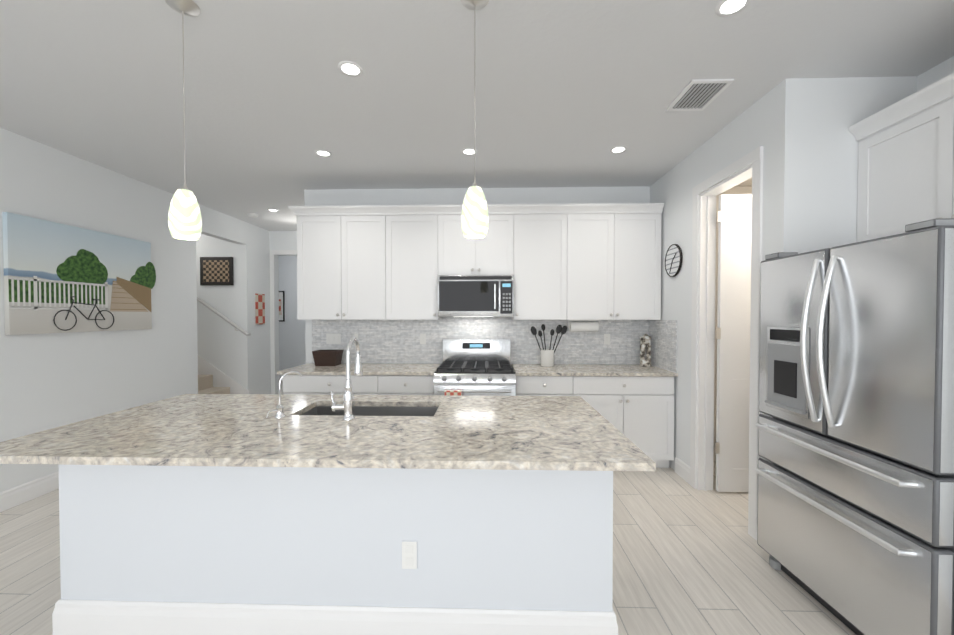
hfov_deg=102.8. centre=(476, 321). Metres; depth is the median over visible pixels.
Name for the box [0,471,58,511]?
baseboard
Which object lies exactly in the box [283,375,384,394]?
base cabinet
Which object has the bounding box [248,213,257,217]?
smoke detector
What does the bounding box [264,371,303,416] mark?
faucet
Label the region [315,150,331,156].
recessed light
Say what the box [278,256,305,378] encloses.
wall
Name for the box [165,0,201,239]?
pendant light
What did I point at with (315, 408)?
sink
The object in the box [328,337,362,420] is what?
faucet
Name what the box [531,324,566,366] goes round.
utensil crock
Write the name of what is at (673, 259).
clock
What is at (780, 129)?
wall
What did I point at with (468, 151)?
recessed light
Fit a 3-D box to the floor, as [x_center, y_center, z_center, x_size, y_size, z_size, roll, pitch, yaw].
[-1.916,1.428,2.821,10.600,0.050,12.300,0,1,2]
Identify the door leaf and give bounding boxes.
[715,194,751,491]
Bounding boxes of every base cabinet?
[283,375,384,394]
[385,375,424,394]
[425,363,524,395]
[525,375,580,396]
[581,375,676,467]
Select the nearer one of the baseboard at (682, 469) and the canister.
the baseboard at (682, 469)
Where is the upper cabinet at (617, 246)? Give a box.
[573,203,664,322]
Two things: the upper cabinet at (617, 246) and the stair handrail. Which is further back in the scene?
the stair handrail
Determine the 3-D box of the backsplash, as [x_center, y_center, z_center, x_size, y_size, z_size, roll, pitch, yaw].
[0.006,0.366,3.868,3.686,0.840,0.618,0,1,2]
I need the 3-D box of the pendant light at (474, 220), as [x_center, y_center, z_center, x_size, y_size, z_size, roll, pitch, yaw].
[-0.009,-0.890,1.668,0.128,1.036,0.128,0,1,2]
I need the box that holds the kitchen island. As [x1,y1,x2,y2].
[52,465,617,634]
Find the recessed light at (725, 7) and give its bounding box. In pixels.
[715,0,750,16]
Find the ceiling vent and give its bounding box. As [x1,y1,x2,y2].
[666,79,734,110]
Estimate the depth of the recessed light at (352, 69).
2.13 m
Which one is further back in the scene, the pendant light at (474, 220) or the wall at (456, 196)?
the wall at (456, 196)
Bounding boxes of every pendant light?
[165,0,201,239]
[461,0,488,238]
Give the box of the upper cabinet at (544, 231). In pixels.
[505,204,576,322]
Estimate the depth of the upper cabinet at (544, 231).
3.82 m
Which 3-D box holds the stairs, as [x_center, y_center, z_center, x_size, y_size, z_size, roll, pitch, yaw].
[-5.147,0.162,5.255,3.400,2.405,0.974,0,1,2]
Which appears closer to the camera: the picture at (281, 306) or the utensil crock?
the utensil crock
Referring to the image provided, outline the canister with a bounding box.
[640,334,650,366]
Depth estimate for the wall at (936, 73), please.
2.12 m
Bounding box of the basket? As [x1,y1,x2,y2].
[312,350,342,365]
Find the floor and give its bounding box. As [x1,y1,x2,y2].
[0,379,855,634]
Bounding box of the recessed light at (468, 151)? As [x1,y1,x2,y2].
[461,148,476,154]
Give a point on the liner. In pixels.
(744, 187)
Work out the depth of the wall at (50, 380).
3.61 m
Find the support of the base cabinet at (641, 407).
on the floor
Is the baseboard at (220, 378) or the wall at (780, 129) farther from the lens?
the baseboard at (220, 378)
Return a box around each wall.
[0,128,270,491]
[196,234,239,383]
[269,231,296,393]
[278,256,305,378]
[304,186,649,363]
[650,78,806,469]
[804,76,916,252]
[917,56,953,90]
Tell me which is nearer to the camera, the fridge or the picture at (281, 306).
the fridge
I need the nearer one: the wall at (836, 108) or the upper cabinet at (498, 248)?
the wall at (836, 108)
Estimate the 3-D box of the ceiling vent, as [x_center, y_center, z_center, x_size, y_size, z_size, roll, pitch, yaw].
[1.387,-1.414,2.395,0.245,0.011,0.330,0,1,2]
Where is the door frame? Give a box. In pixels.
[690,146,762,539]
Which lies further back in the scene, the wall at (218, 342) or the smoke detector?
the wall at (218, 342)
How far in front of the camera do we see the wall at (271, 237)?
6.31 m
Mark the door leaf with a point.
(734, 216)
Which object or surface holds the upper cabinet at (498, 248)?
attached to the wall at (456, 196)
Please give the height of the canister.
0.336 m
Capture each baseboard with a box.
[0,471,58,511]
[198,355,249,393]
[675,457,689,483]
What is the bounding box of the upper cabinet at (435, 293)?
[393,205,444,322]
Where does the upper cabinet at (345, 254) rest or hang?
attached to the wall at (456, 196)
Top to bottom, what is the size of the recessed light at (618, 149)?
0.004 m
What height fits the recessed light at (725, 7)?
0.004 m
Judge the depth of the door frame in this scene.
3.12 m
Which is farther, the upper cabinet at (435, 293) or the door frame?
the upper cabinet at (435, 293)
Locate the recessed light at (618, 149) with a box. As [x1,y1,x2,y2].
[610,146,626,152]
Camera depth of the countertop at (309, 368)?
3.73 m
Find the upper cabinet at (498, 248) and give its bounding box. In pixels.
[445,204,516,266]
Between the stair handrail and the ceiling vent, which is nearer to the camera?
the ceiling vent
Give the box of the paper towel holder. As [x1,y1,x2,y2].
[567,320,600,331]
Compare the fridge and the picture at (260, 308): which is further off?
the picture at (260, 308)
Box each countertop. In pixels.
[0,394,655,472]
[277,363,676,374]
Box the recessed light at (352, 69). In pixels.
[338,61,362,76]
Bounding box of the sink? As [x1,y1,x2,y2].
[304,405,435,412]
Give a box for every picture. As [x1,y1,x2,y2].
[200,257,233,284]
[255,293,264,324]
[279,291,284,321]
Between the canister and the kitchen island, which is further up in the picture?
the canister
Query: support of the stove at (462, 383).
on the floor
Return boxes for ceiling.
[0,0,953,230]
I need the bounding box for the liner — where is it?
[714,177,751,448]
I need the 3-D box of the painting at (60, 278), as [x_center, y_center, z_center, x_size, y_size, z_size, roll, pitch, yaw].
[-3.471,-0.362,3.456,0.048,0.910,1.258,0,1,2]
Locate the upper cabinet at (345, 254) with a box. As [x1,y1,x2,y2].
[293,205,392,322]
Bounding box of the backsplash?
[312,317,676,372]
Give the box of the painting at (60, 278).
[2,212,155,334]
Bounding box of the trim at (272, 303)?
[270,250,296,393]
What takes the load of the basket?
on the countertop at (309, 368)
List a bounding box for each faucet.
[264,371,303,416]
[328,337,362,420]
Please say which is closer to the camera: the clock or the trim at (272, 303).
the clock
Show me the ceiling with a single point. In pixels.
(570, 93)
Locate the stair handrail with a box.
[197,297,250,335]
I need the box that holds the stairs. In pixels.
[198,375,229,393]
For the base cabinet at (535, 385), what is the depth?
3.54 m
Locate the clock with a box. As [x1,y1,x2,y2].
[665,244,682,276]
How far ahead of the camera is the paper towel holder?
3.92 m

